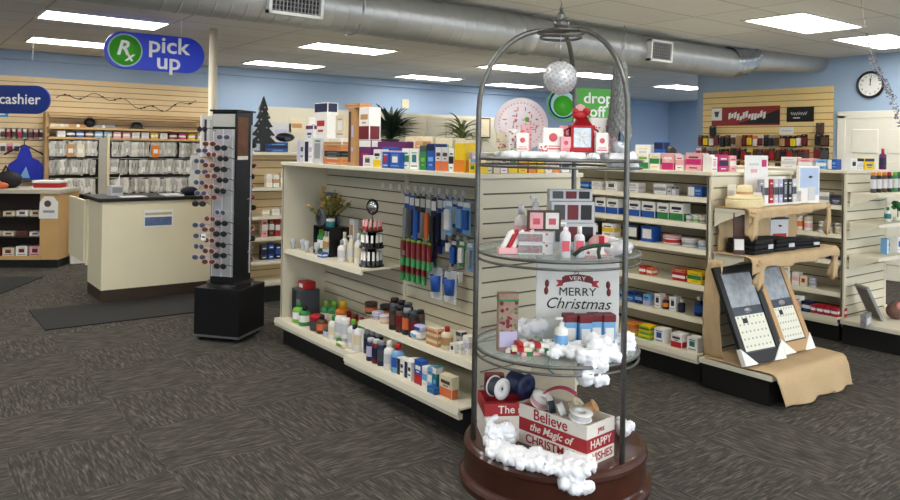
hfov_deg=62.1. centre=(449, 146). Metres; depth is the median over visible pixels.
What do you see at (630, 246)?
bag
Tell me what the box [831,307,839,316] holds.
product box
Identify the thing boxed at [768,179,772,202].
calendar
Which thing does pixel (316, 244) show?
glass ornament
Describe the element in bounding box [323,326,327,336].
jar
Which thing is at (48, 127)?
shelf
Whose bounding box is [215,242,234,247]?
sunglasses
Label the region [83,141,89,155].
bag
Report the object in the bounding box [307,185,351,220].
bunch
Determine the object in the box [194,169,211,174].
sunglasses
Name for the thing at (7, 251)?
box
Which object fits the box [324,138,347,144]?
product box
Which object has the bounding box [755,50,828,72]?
duct end
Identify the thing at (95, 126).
chart
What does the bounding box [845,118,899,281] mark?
door
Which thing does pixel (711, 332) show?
burlap cloth
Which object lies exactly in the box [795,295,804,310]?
product box
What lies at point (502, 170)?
product box
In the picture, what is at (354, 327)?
bottle
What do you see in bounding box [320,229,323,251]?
bottle
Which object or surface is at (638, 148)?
product box
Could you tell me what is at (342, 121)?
product box
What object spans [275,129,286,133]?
print
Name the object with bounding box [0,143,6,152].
pack
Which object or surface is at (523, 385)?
spool
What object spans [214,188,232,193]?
sunglasses
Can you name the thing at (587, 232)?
shade
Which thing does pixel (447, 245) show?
pack
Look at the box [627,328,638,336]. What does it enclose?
product box
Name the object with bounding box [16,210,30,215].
box
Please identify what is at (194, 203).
sunglasses
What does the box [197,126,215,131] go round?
sunglasses
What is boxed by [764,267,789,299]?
landscape photo
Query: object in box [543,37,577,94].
glitter ball
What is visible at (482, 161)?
product box
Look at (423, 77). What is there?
diffuser
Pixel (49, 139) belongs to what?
shelf
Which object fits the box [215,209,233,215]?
sunglasses
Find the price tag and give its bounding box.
[201,234,205,240]
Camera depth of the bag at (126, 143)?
10.92 m
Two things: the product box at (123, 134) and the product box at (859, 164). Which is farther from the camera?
the product box at (123, 134)
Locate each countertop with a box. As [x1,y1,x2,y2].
[84,192,210,201]
[481,152,494,155]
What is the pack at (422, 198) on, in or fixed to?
hanging from the shelving at (501, 194)
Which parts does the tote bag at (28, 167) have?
bright panel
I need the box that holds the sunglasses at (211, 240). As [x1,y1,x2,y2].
[204,237,221,242]
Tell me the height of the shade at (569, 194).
0.035 m
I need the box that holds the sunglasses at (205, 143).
[202,141,219,146]
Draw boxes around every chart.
[50,123,68,126]
[69,124,85,126]
[92,125,114,127]
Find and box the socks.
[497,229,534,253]
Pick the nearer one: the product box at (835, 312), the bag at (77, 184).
the product box at (835, 312)
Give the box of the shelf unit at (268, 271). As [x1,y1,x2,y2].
[250,151,296,301]
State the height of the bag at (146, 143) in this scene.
0.214 m
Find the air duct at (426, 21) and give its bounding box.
[72,0,828,77]
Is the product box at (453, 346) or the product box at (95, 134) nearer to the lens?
the product box at (453, 346)
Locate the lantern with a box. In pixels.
[564,108,598,152]
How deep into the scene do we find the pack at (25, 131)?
10.47 m
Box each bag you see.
[0,165,22,187]
[0,182,8,188]
[4,139,42,179]
[49,141,55,155]
[49,160,55,174]
[54,159,59,174]
[55,141,59,155]
[59,141,65,156]
[59,160,64,174]
[61,159,67,173]
[63,140,68,154]
[64,178,72,186]
[65,159,71,174]
[66,144,74,156]
[71,141,77,155]
[72,160,80,174]
[75,180,79,193]
[76,144,84,156]
[77,178,84,193]
[80,160,83,174]
[81,182,87,193]
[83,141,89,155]
[83,159,87,173]
[84,117,95,127]
[85,178,93,192]
[87,140,92,154]
[87,159,92,173]
[90,141,97,155]
[90,160,95,174]
[90,179,95,193]
[109,159,116,173]
[111,142,114,155]
[111,159,118,173]
[112,142,118,156]
[117,159,119,172]
[118,142,122,156]
[119,160,124,174]
[121,142,126,155]
[123,141,129,154]
[123,178,128,192]
[124,160,128,173]
[128,179,131,192]
[129,142,131,155]
[129,160,132,173]
[130,142,138,156]
[130,160,135,174]
[131,178,134,191]
[133,142,140,156]
[135,178,139,192]
[136,160,138,174]
[139,160,142,173]
[139,178,141,191]
[140,142,142,155]
[141,160,146,173]
[141,179,145,192]
[143,142,145,156]
[145,142,149,155]
[145,179,149,192]
[146,160,150,173]
[148,178,151,191]
[150,160,154,173]
[152,145,158,156]
[152,178,156,191]
[154,160,157,173]
[154,178,159,192]
[155,159,161,173]
[159,143,164,156]
[159,179,164,192]
[161,160,163,173]
[163,160,167,173]
[165,159,172,172]
[165,178,171,192]
[166,142,172,155]
[170,178,174,190]
[173,142,176,155]
[173,160,176,173]
[174,178,177,190]
[174,179,181,191]
[175,160,181,173]
[178,178,184,188]
[179,143,186,156]
[179,160,183,173]
[183,160,186,173]
[186,143,191,156]
[186,160,189,173]
[191,143,195,154]
[484,372,504,389]
[496,291,518,350]
[604,241,622,255]
[607,236,618,241]
[616,239,632,253]
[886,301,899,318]
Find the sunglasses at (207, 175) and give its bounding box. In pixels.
[204,173,222,178]
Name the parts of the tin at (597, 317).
red lid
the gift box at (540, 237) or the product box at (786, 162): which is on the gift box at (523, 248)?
the gift box at (540, 237)
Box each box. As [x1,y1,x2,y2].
[2,247,15,255]
[3,210,16,215]
[3,231,15,235]
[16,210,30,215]
[16,230,31,235]
[16,245,30,255]
[29,245,38,255]
[30,210,38,215]
[30,231,39,235]
[56,131,64,136]
[65,131,74,136]
[75,131,83,136]
[84,131,92,136]
[93,132,102,137]
[102,132,111,137]
[112,132,120,137]
[121,132,129,137]
[130,132,139,137]
[140,133,148,138]
[149,133,157,138]
[158,133,166,138]
[168,133,176,138]
[177,134,185,138]
[186,134,194,138]
[259,220,267,236]
[259,244,266,259]
[260,142,287,151]
[260,209,268,215]
[264,174,271,186]
[266,243,273,259]
[267,219,273,236]
[270,209,279,214]
[272,175,278,186]
[274,219,279,235]
[274,243,280,258]
[278,173,281,186]
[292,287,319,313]
[297,140,304,162]
[304,140,313,162]
[306,125,316,139]
[313,138,323,163]
[315,102,337,137]
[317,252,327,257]
[323,144,347,150]
[323,156,347,164]
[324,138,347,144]
[324,151,347,156]
[326,192,336,224]
[335,115,348,137]
[345,103,371,108]
[348,108,358,165]
[349,219,358,242]
[359,107,380,139]
[359,140,381,165]
[363,155,373,166]
[373,149,388,167]
[378,142,413,151]
[382,152,389,167]
[389,152,404,168]
[397,356,409,377]
[402,148,418,168]
[404,359,414,380]
[405,136,422,147]
[410,149,419,169]
[414,358,428,385]
[415,141,430,148]
[420,145,426,169]
[422,364,431,387]
[423,137,443,143]
[426,334,440,347]
[427,144,446,170]
[427,325,443,336]
[427,384,438,394]
[428,365,435,384]
[432,365,442,385]
[435,147,441,170]
[436,138,463,146]
[439,372,458,399]
[442,147,454,171]
[449,148,454,171]
[450,341,456,353]
[454,143,475,172]
[455,140,475,142]
[455,341,464,354]
[456,330,466,341]
[463,334,471,354]
[468,152,471,172]
[469,163,487,172]
[472,152,485,162]
[481,160,491,172]
[492,161,499,172]
[496,132,506,150]
[500,161,506,172]
[507,161,516,172]
[508,130,516,150]
[516,133,528,150]
[517,161,526,172]
[518,230,552,243]
[518,243,552,254]
[520,125,531,150]
[527,162,535,172]
[527,210,560,230]
[536,162,543,172]
[538,143,548,151]
[542,128,562,151]
[544,162,551,172]
[552,162,558,172]
[559,126,568,136]
[559,162,568,172]
[560,137,570,151]
[580,181,591,188]
[581,163,598,166]
[585,248,597,257]
[589,118,609,152]
[592,181,605,189]
[594,133,607,152]
[594,221,604,234]
[595,197,611,212]
[597,247,613,256]
[602,222,620,236]
[606,181,623,190]
[607,198,622,214]
[609,135,615,152]
[627,320,642,328]
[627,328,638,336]
[628,290,641,301]
[629,182,645,191]
[629,199,646,216]
[629,223,645,239]
[635,145,653,154]
[635,292,645,303]
[638,153,649,168]
[638,330,653,340]
[639,265,651,274]
[639,323,657,332]
[641,225,660,241]
[642,201,660,217]
[643,293,654,305]
[646,267,657,275]
[649,153,661,169]
[654,142,669,152]
[654,183,673,193]
[654,293,665,307]
[654,326,671,343]
[657,202,670,219]
[662,153,680,169]
[666,145,676,152]
[667,186,672,194]
[669,202,690,220]
[669,295,680,311]
[671,331,688,348]
[672,186,678,194]
[672,271,686,281]
[673,267,691,272]
[675,155,685,170]
[686,153,708,170]
[687,269,705,284]
[687,335,703,352]
[688,186,706,196]
[690,214,706,216]
[703,157,716,171]
[715,155,727,171]
[728,156,735,171]
[770,216,788,236]
[781,157,800,167]
[792,271,802,284]
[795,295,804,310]
[796,166,819,202]
[798,158,815,165]
[800,275,810,285]
[801,300,814,312]
[811,304,818,312]
[816,159,827,168]
[817,305,824,314]
[819,192,833,203]
[824,306,832,315]
[825,247,840,259]
[827,159,841,169]
[830,195,841,204]
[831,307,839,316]
[842,159,856,169]
[857,158,874,169]
[857,162,862,169]
[880,238,889,253]
[891,236,899,252]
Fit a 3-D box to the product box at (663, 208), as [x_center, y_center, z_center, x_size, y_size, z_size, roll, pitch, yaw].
[1.565,0.461,5.409,0.091,0.120,0.096,1,0,-37]
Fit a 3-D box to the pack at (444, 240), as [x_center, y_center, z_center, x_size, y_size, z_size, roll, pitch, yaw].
[-0.035,0.465,4.613,0.023,0.300,0.058,1,0,-37]
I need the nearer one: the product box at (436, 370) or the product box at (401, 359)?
the product box at (436, 370)
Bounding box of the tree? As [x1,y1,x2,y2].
[606,60,632,152]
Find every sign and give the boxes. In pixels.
[0,78,50,113]
[103,23,203,74]
[145,216,171,225]
[535,255,618,337]
[547,59,610,120]
[787,106,813,121]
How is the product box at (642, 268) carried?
on the shelving at (666, 358)
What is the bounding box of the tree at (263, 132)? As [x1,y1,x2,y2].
[253,97,276,151]
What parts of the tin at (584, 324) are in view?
red lid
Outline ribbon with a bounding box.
[573,243,610,258]
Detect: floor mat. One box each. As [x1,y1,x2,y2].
[0,276,42,293]
[29,293,193,330]
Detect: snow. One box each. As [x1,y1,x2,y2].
[483,435,597,495]
[484,414,516,443]
[494,150,638,171]
[518,317,548,338]
[542,331,636,387]
[614,416,634,436]
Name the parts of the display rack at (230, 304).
rack rail, rack rail, mirror panel, header panel, rack rail, rack rail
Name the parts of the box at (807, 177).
panel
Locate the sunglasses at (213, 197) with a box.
[203,195,221,199]
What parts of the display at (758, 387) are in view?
kick plate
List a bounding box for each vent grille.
[272,0,320,15]
[652,42,670,60]
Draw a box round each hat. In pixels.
[128,122,144,128]
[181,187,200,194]
[725,185,763,207]
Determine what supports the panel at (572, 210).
hanging from the display at (576, 206)
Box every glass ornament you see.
[290,237,295,248]
[300,239,304,249]
[304,241,309,251]
[314,242,319,253]
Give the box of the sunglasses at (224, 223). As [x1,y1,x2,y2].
[215,220,232,225]
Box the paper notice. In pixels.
[779,127,793,133]
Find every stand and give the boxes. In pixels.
[359,199,383,267]
[459,1,651,499]
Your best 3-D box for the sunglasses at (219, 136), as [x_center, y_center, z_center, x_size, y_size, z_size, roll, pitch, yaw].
[-1.743,-0.075,5.808,0.126,0.043,0.094,1,0,6]
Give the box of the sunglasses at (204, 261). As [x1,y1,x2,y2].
[201,259,219,264]
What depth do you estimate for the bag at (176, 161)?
11.40 m
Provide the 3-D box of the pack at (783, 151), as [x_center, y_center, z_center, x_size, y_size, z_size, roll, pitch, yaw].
[4.572,0.098,10.212,0.115,0.160,0.078,1,0,-12]
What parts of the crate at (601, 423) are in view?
panel, panel, panel, panel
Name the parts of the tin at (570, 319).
red lid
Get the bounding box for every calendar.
[711,264,786,366]
[750,262,815,354]
[757,179,763,196]
[763,179,768,203]
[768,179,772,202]
[773,179,777,202]
[778,179,782,202]
[783,179,787,201]
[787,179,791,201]
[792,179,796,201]
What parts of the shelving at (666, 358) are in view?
panel, shelf, shelf, shelf, shelf, shelf, kick plate, shelf, panel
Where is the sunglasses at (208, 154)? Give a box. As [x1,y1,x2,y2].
[206,152,223,156]
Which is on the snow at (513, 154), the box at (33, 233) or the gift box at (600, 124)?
the gift box at (600, 124)
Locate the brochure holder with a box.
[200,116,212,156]
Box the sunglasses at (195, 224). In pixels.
[192,222,210,227]
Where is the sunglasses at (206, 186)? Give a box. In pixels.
[203,184,221,189]
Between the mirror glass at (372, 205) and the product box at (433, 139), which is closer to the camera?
the product box at (433, 139)
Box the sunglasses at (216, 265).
[214,263,232,268]
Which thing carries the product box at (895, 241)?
on the shelving at (880, 336)
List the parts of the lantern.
frame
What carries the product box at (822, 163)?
on the shelving at (841, 292)
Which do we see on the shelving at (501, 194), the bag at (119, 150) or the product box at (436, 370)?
the product box at (436, 370)
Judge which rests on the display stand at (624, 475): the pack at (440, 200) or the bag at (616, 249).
the bag at (616, 249)
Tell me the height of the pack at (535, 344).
0.018 m
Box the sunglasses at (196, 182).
[194,180,212,184]
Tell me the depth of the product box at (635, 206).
5.58 m
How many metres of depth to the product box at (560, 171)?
4.34 m
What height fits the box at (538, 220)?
0.090 m
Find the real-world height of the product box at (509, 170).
0.090 m
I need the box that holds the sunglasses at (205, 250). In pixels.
[202,248,221,253]
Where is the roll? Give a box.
[588,235,608,244]
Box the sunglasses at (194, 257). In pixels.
[192,254,209,259]
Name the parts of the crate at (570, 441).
panel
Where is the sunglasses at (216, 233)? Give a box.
[213,231,231,236]
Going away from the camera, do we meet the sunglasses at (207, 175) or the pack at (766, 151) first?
the sunglasses at (207, 175)
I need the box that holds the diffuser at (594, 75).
[577,72,612,78]
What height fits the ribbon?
0.068 m
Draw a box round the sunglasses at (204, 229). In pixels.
[201,227,218,231]
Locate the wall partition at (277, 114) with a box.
[258,106,494,151]
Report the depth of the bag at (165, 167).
11.28 m
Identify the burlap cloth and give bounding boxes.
[702,244,839,358]
[704,347,851,406]
[714,202,831,241]
[718,214,796,250]
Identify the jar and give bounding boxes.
[309,313,321,330]
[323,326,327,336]
[326,219,334,227]
[365,301,377,313]
[372,310,383,319]
[379,313,388,323]
[380,303,388,313]
[663,234,682,244]
[681,237,699,246]
[686,215,692,221]
[693,216,699,222]
[698,240,705,248]
[699,216,705,222]
[797,215,803,229]
[804,216,812,230]
[809,277,816,287]
[819,221,823,231]
[835,223,840,233]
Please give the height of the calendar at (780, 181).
0.165 m
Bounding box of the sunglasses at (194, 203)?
[192,201,210,206]
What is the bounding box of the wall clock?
[856,71,884,97]
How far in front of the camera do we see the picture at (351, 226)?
5.41 m
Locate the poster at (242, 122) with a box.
[237,117,248,159]
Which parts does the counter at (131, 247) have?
gate post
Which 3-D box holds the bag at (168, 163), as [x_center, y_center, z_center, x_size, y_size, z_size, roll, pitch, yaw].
[-4.247,0.289,11.308,0.115,0.214,0.038,1,0,-28]
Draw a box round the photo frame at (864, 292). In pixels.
[854,283,883,321]
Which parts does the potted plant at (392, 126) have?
pot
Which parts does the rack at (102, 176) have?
frame, divider panel, divider post, hanging rail, hanging rail, hanging rail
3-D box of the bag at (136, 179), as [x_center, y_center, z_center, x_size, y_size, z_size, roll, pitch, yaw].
[-4.619,0.572,11.043,0.029,0.221,0.113,1,0,7]
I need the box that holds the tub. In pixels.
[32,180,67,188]
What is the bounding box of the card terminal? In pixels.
[107,185,122,195]
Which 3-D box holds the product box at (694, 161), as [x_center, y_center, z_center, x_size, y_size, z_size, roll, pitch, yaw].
[1.721,0.104,5.209,0.091,0.125,0.127,1,0,-37]
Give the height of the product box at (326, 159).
0.055 m
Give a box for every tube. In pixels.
[334,315,345,341]
[341,317,349,343]
[362,235,364,245]
[363,252,365,264]
[367,252,369,265]
[372,252,374,265]
[376,252,378,265]
[379,235,381,246]
[379,251,381,264]
[400,238,405,264]
[400,265,404,279]
[405,264,410,280]
[406,238,410,265]
[411,239,416,266]
[411,267,415,282]
[416,240,421,268]
[416,269,420,283]
[421,242,426,269]
[421,270,426,285]
[427,242,431,270]
[434,239,437,267]
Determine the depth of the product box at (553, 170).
4.29 m
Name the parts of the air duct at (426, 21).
vent frame, vent frame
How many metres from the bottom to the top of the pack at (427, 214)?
0.380 m
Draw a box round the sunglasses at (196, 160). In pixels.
[194,158,212,163]
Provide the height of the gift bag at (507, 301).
0.260 m
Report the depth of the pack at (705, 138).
11.16 m
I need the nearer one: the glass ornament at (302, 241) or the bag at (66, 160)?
the glass ornament at (302, 241)
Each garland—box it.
[56,93,195,110]
[861,0,899,126]
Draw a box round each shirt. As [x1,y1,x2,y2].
[726,236,773,254]
[758,235,795,251]
[792,236,820,248]
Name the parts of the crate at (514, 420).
panel, panel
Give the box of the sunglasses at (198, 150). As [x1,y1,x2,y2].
[195,148,213,152]
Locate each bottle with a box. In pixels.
[292,302,301,322]
[299,306,309,325]
[316,314,327,333]
[317,229,320,251]
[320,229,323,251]
[320,300,329,320]
[323,231,326,251]
[325,231,328,249]
[328,300,338,322]
[328,315,336,339]
[335,300,349,316]
[337,240,345,261]
[342,232,347,260]
[347,235,354,261]
[347,311,352,320]
[347,319,355,347]
[350,314,358,325]
[351,325,356,349]
[354,233,362,263]
[354,321,362,350]
[361,328,365,351]
[384,340,394,368]
[391,343,404,372]
[441,326,452,349]
[514,204,526,230]
[530,195,540,209]
[554,317,567,356]
[560,222,570,257]
[574,226,584,257]
[662,297,668,308]
[678,299,684,312]
[694,296,702,316]
[879,149,886,169]
[884,207,890,221]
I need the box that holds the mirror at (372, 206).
[366,199,378,214]
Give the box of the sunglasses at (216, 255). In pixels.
[213,253,230,258]
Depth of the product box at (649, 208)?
5.47 m
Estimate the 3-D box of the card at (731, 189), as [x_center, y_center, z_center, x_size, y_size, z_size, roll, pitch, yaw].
[1.915,0.325,5.089,0.100,0.140,0.004,1,0,-37]
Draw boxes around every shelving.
[274,162,582,434]
[569,163,793,382]
[736,165,889,341]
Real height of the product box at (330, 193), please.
0.300 m
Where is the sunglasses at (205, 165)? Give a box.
[202,162,220,167]
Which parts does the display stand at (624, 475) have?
cage post, cage post, cage post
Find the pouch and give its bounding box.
[275,133,294,141]
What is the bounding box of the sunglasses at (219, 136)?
[216,134,234,139]
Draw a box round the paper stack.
[159,193,183,195]
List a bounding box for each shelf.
[47,113,199,120]
[47,126,199,132]
[47,137,199,141]
[714,253,750,261]
[715,207,823,214]
[849,249,899,261]
[850,192,899,197]
[850,218,899,227]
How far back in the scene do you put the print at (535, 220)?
3.40 m
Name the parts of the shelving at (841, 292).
panel, shelf, shelf, shelf, kick plate, shelf, shelf, panel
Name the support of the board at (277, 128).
attached to the wall partition at (277, 114)
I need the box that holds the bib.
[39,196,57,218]
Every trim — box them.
[0,49,669,106]
[208,28,217,115]
[837,110,899,167]
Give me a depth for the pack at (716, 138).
11.01 m
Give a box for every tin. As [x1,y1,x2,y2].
[315,209,325,224]
[561,312,577,341]
[576,313,591,343]
[587,312,602,334]
[600,312,615,339]
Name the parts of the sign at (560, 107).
sign panel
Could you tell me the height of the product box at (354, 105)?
0.030 m
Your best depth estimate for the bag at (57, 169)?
10.38 m
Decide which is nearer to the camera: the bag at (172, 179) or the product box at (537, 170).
the product box at (537, 170)
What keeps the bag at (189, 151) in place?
hanging from the rack at (102, 176)
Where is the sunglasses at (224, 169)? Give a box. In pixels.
[213,167,230,171]
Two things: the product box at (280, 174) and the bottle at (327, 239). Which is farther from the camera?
the product box at (280, 174)
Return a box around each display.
[313,224,348,256]
[547,189,595,249]
[699,207,823,406]
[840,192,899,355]
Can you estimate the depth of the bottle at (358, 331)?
4.91 m
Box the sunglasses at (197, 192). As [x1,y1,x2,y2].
[195,190,213,195]
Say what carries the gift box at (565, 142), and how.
on the snow at (513, 154)
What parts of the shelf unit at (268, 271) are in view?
shelf, shelf, shelf, shelf, kick plate, shelf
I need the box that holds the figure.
[572,104,587,147]
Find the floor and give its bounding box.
[0,263,899,499]
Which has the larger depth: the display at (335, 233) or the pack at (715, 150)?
the pack at (715, 150)
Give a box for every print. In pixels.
[43,210,53,212]
[44,200,50,206]
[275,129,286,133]
[292,123,301,127]
[315,210,322,224]
[415,198,419,205]
[420,198,424,207]
[426,199,430,207]
[431,201,435,210]
[438,200,442,208]
[446,201,451,205]
[463,202,469,207]
[498,102,543,142]
[502,107,538,132]
[518,138,526,149]
[533,218,539,224]
[549,133,559,149]
[549,218,555,224]
[567,328,575,341]
[582,329,589,343]
[593,328,600,334]
[597,138,606,150]
[606,328,613,339]
[762,160,766,166]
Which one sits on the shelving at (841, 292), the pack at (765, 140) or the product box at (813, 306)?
the product box at (813, 306)
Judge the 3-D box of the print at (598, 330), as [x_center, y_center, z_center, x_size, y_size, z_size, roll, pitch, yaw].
[0.675,0.866,3.442,0.040,0.070,0.001,1,0,-9]
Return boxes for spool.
[486,375,509,399]
[506,371,534,398]
[530,388,552,410]
[546,399,556,413]
[556,401,567,417]
[568,396,583,407]
[568,405,592,423]
[582,399,598,413]
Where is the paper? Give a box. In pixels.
[190,153,198,188]
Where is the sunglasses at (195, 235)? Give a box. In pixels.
[193,233,211,238]
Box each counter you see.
[0,186,80,267]
[68,192,210,301]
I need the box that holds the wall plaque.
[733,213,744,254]
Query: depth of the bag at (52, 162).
10.36 m
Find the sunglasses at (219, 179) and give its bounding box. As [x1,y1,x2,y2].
[216,177,235,182]
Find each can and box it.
[363,329,370,353]
[366,337,374,360]
[369,331,375,337]
[372,338,379,363]
[375,333,382,339]
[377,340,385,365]
[389,297,398,307]
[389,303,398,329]
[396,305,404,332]
[397,299,405,305]
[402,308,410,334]
[404,302,412,310]
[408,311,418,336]
[417,309,424,324]
[870,172,875,192]
[876,172,881,192]
[882,172,886,191]
[887,172,891,191]
[892,172,897,191]
[897,172,899,191]
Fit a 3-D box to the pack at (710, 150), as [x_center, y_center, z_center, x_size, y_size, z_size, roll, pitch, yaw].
[3.890,0.099,11.134,0.115,0.160,0.078,1,0,-12]
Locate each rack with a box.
[42,112,199,199]
[192,109,264,342]
[744,155,800,205]
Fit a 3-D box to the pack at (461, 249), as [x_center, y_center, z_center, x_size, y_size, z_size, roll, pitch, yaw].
[0.065,0.641,4.510,0.023,0.160,0.055,1,0,-37]
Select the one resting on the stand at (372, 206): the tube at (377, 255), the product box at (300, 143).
the tube at (377, 255)
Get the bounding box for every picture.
[350,225,352,235]
[481,118,489,137]
[800,168,818,194]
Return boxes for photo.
[722,272,760,307]
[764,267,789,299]
[857,287,879,318]
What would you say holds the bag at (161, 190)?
hanging from the rack at (102, 176)
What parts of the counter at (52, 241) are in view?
rail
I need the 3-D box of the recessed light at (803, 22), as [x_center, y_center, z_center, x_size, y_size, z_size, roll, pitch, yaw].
[3.415,-1.187,7.202,1.200,0.012,0.620,1,0,-37]
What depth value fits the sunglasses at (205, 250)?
5.79 m
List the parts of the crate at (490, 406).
panel, panel, panel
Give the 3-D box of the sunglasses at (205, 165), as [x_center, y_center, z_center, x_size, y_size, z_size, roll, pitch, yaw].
[-1.859,0.142,5.838,0.126,0.043,0.094,1,0,10]
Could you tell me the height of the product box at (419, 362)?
0.135 m
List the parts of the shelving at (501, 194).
panel, shelf, kick plate, shelf, panel, shelf, panel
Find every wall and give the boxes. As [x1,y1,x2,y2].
[0,58,667,185]
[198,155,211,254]
[668,101,697,154]
[697,52,899,281]
[697,75,706,148]
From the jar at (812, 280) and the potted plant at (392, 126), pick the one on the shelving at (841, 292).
the jar at (812, 280)
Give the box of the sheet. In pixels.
[118,195,146,197]
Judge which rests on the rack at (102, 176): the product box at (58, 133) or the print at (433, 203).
the product box at (58, 133)
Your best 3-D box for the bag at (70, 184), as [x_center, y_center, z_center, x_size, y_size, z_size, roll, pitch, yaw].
[-5.351,0.548,10.490,0.113,0.221,0.029,1,0,-30]
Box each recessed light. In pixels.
[23,36,104,48]
[34,9,172,30]
[240,60,327,69]
[295,42,399,55]
[392,74,465,81]
[475,64,545,72]
[486,83,544,88]
[577,71,631,79]
[650,84,697,89]
[740,11,866,33]
[829,32,899,49]
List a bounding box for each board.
[69,254,84,263]
[270,123,290,138]
[289,118,304,131]
[309,117,314,124]
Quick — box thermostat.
[401,99,408,108]
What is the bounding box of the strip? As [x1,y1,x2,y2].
[544,386,576,395]
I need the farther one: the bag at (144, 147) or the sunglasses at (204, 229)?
the bag at (144, 147)
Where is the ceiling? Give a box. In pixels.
[0,0,899,101]
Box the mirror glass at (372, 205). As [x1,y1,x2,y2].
[368,201,376,212]
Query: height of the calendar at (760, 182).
0.165 m
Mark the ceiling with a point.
(717, 23)
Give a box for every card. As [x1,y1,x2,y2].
[531,355,574,400]
[727,184,735,195]
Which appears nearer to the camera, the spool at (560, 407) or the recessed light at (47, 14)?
the spool at (560, 407)
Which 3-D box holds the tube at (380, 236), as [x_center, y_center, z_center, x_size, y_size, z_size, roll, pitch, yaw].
[-0.468,0.632,5.040,0.017,0.075,0.017,1,0,-15]
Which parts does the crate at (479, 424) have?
panel, panel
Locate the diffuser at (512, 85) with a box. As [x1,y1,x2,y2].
[489,83,537,87]
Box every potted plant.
[377,104,422,141]
[435,113,489,141]
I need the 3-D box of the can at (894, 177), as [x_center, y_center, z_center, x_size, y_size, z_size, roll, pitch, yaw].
[3.820,0.299,6.423,0.043,0.170,0.043,1,0,-37]
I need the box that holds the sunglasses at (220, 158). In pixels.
[217,156,236,161]
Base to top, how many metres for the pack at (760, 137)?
0.160 m
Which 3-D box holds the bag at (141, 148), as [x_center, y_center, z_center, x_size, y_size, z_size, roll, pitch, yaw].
[-4.583,0.033,11.071,0.115,0.215,0.029,1,0,-31]
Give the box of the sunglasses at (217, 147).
[214,145,232,150]
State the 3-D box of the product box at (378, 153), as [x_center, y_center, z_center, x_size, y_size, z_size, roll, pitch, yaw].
[-0.428,0.073,4.769,0.091,0.115,0.087,1,0,-37]
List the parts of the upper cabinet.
door, door, door, door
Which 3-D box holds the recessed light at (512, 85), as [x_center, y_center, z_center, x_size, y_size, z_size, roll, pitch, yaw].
[1.279,-1.223,14.925,1.200,0.012,0.620,1,0,-37]
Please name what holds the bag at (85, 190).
hanging from the rack at (102, 176)
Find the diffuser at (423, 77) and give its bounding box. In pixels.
[399,75,459,80]
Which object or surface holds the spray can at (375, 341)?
on the shelving at (501, 194)
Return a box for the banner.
[712,105,779,125]
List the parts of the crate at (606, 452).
panel, panel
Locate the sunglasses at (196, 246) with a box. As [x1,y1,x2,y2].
[194,243,212,249]
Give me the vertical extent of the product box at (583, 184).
0.055 m
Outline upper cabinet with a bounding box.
[409,117,507,151]
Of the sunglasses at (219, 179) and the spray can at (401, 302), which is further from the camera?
the sunglasses at (219, 179)
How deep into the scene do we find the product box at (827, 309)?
6.22 m
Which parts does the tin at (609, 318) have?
red lid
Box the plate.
[494,98,547,148]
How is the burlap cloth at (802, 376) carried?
on the display at (758, 387)
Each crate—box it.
[477,402,518,429]
[477,414,518,440]
[478,390,547,416]
[517,396,614,440]
[519,416,613,453]
[519,429,613,462]
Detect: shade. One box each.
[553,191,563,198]
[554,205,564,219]
[555,227,562,241]
[566,191,576,198]
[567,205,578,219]
[569,227,576,241]
[579,191,589,198]
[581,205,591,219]
[582,227,592,241]
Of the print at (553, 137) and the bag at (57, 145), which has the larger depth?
the bag at (57, 145)
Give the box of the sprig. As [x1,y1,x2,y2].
[891,201,899,220]
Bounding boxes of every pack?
[0,129,6,137]
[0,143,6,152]
[6,129,11,137]
[6,143,12,152]
[12,129,17,137]
[13,143,19,152]
[17,129,22,137]
[21,129,28,137]
[28,129,32,138]
[32,129,37,138]
[38,129,42,138]
[298,280,315,289]
[336,341,346,347]
[402,193,409,237]
[407,194,414,238]
[410,330,425,338]
[413,195,419,240]
[414,323,426,331]
[420,195,425,237]
[424,196,430,238]
[429,197,436,264]
[430,267,443,300]
[436,198,442,253]
[441,198,448,245]
[443,199,452,235]
[443,270,457,304]
[445,238,451,253]
[450,239,456,266]
[452,198,456,227]
[455,199,464,232]
[456,271,462,282]
[458,239,464,266]
[461,201,470,234]
[465,241,472,271]
[506,348,519,354]
[511,345,531,351]
[514,339,534,346]
[519,350,540,356]
[528,341,549,347]
[536,348,548,352]
[539,339,553,343]
[698,135,702,145]
[703,135,708,145]
[707,148,712,154]
[709,126,715,135]
[709,136,713,146]
[712,148,717,154]
[714,135,719,144]
[718,149,723,154]
[720,136,724,146]
[724,149,728,155]
[725,135,730,145]
[730,148,734,155]
[731,135,736,145]
[735,148,740,158]
[736,136,741,146]
[741,149,746,159]
[742,135,746,145]
[746,149,751,154]
[747,135,752,145]
[752,136,757,146]
[752,149,757,154]
[757,135,763,146]
[758,149,763,155]
[763,135,768,145]
[764,149,769,160]
[768,135,774,146]
[769,148,774,159]
[774,135,780,145]
[775,149,780,160]
[779,136,785,146]
[780,148,786,159]
[785,136,790,146]
[786,148,792,156]
[790,136,796,147]
[792,150,797,156]
[796,135,801,146]
[798,149,802,157]
[801,134,807,145]
[803,149,808,157]
[813,147,821,158]
[815,134,822,145]
[816,123,823,133]
[820,148,828,158]
[821,135,828,145]
[860,312,870,327]
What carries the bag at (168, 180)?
hanging from the rack at (102, 176)
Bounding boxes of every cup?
[430,274,443,291]
[443,277,457,295]
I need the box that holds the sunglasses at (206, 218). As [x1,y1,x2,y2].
[204,216,222,221]
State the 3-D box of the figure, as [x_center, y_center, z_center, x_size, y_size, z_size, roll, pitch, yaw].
[0.632,-0.092,3.632,0.100,0.235,0.100,1,0,0]
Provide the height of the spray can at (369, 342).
0.140 m

